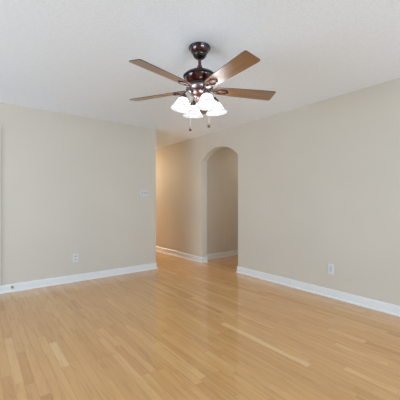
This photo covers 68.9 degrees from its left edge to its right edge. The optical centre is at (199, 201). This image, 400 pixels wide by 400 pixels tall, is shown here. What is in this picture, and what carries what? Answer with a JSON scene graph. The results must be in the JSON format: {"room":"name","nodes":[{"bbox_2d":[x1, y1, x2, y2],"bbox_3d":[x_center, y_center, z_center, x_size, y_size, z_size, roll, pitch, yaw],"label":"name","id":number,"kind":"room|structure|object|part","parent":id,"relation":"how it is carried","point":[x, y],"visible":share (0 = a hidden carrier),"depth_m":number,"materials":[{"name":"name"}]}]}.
{"room":"empty living room","nodes":[
{"label":"empty living room","id":0,"kind":"room"},
{"bbox_2d":[0,102,155,284],"bbox_3d":[-3.183,-0.050,3.304,5.997,2.440,0.120,0,0,-38],"label":"wall","id":1,"kind":"structure","parent":0,"point":[70,184],"depth_m":4.22,"materials":[{"name":"paint"}]},
{"bbox_2d":[73,254,77,261],"bbox_3d":[-1.824,0.823,4.271,0.074,0.120,0.009,0,0,-38],"label":"wall outlet","id":2,"kind":"object","parent":1,"relation":"attached to","point":[75,256],"visible":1,"depth_m":4.27,"materials":[{"name":"white plastic"}]},
{"bbox_2d":[140,190,148,195],"bbox_3d":[-0.936,-0.147,4.950,0.160,0.114,0.018,0,0,-38],"label":"light switch","id":3,"kind":"object","parent":1,"relation":"attached to","point":[142,192],"visible":1,"depth_m":4.95,"materials":[{"name":"beige plastic"}]},
{"bbox_2d":[0,251,399,399],"bbox_3d":[-1.002,1.170,3.017,9.100,0.001,14.000,0,0,-38],"label":"floor","id":4,"kind":"structure","parent":0,"point":[181,329],"depth_m":2.40,"materials":[{"name":"brown wood"}]},
{"bbox_2d":[0,0,399,148],"bbox_3d":[-1.002,-1.320,3.017,9.340,0.100,14.240,0,0,-38],"label":"ceiling","id":5,"kind":"structure","parent":0,"point":[72,57],"depth_m":2.48,"materials":[{"name":"white paint"}]},
{"bbox_2d":[129,42,275,130],"bbox_3d":[0.002,-0.924,2.364,1.272,0.691,1.255,0,0,-38],"label":"ceiling fan","id":6,"kind":"object","parent":5,"relation":"hanging from","point":[199,82],"visible":1,"depth_m":2.32,"materials":[{"name":"brown wood"}]},
{"bbox_3d":[-0.358,-0.923,2.547,0.541,0.006,0.134,0,13,23],"label":"blade","id":7,"kind":"part","parent":6,"relation":"part of","materials":[{"name":"brown wood"}]},
{"bbox_3d":[-0.254,-0.923,2.106,0.134,0.006,0.541,17,11,40],"label":"blade","id":8,"kind":"part","parent":6,"relation":"part of","materials":[{"name":"brown wood"}]},
{"bbox_3d":[-0.140,-0.787,2.342,0.182,0.088,0.182,8,-3,-22],"label":"lamp shade","id":9,"kind":"part","parent":6,"relation":"part of","materials":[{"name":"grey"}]},
{"bbox_3d":[-0.058,-0.787,2.536,0.182,0.088,0.182,0,7,-22],"label":"lamp shade","id":10,"kind":"part","parent":6,"relation":"part of","materials":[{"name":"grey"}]},
{"bbox_3d":[0.030,-0.923,2.782,0.134,0.006,0.541,-13,-1,5],"label":"blade","id":11,"kind":"part","parent":6,"relation":"part of","materials":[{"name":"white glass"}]},
{"bbox_3d":[0.053,-0.787,2.260,0.182,0.088,0.182,0,-7,-22],"label":"lamp shade","id":12,"kind":"part","parent":6,"relation":"part of","materials":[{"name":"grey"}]},
{"bbox_3d":[0.135,-0.787,2.454,0.182,0.088,0.182,-8,3,-22],"label":"lamp shade","id":13,"kind":"part","parent":6,"relation":"part of","materials":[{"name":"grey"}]},
{"bbox_3d":[0.197,-0.923,2.068,0.134,0.006,0.541,15,-8,-30],"label":"blade","id":14,"kind":"part","parent":6,"relation":"part of","materials":[{"name":"brown wood"}]},
{"bbox_3d":[0.373,-0.923,2.486,0.541,0.006,0.134,0,-13,-13],"label":"blade","id":15,"kind":"part","parent":6,"relation":"part of","materials":[{"name":"brown wood"}]},
{"bbox_2d":[207,147,237,253],"bbox_3d":[0.787,-0.050,6.481,2.035,2.440,0.120,0,0,-38],"label":"wall","id":16,"kind":"structure","parent":0,"point":[222,165],"depth_m":6.17,"materials":[{"name":"paint"}]},
{"bbox_2d":[207,250,237,259],"bbox_3d":[0.831,1.119,6.423,2.035,0.103,0.025,0,0,-38],"label":"baseboard","id":17,"kind":"structure","parent":16,"relation":"attached to","point":[235,252],"depth_m":6.14,"materials":[{"name":"paint"}]},
{"bbox_2d":[156,78,399,305],"bbox_3d":[0.942,-0.050,4.516,0.120,2.440,14.000,0,0,-38],"label":"wall","id":18,"kind":"structure","parent":0,"point":[319,182],"depth_m":3.80,"materials":[{"name":"paint"}]},
{"bbox_2d":[156,246,206,262],"bbox_3d":[-1.628,1.119,7.826,0.145,0.103,5.620,0,0,-38],"label":"baseboard","id":19,"kind":"structure","parent":18,"relation":"attached to","point":[160,249],"depth_m":6.08,"materials":[{"name":"paint"}]},
{"bbox_2d":[236,266,399,316],"bbox_3d":[2.930,1.119,1.920,0.145,0.103,7.460,0,0,-38],"label":"baseboard","id":20,"kind":"structure","parent":18,"relation":"attached to","point":[369,303],"depth_m":3.58,"materials":[{"name":"paint"}]},
{"bbox_2d":[328,264,333,274],"bbox_3d":[1.598,0.823,3.561,0.009,0.122,0.076,0,0,-38],"label":"wall outlet","id":21,"kind":"object","parent":18,"relation":"attached to","point":[330,266],"visible":1,"depth_m":3.55,"materials":[{"name":"white plastic"}]},
{"bbox_3d":[-2.537,-0.050,7.276,0.120,2.440,5.380,0,0,-38],"label":"wall","id":22,"kind":"structure","parent":0,"visible":0},
{"bbox_2d":[0,263,157,293],"bbox_3d":[-3.323,1.119,6.578,2.268,0.103,5.525,0,0,-38],"label":"baseboard","id":23,"kind":"structure","parent":22,"relation":"attached to","point":[27,285],"depth_m":4.24,"materials":[{"name":"paint"}]}
]}

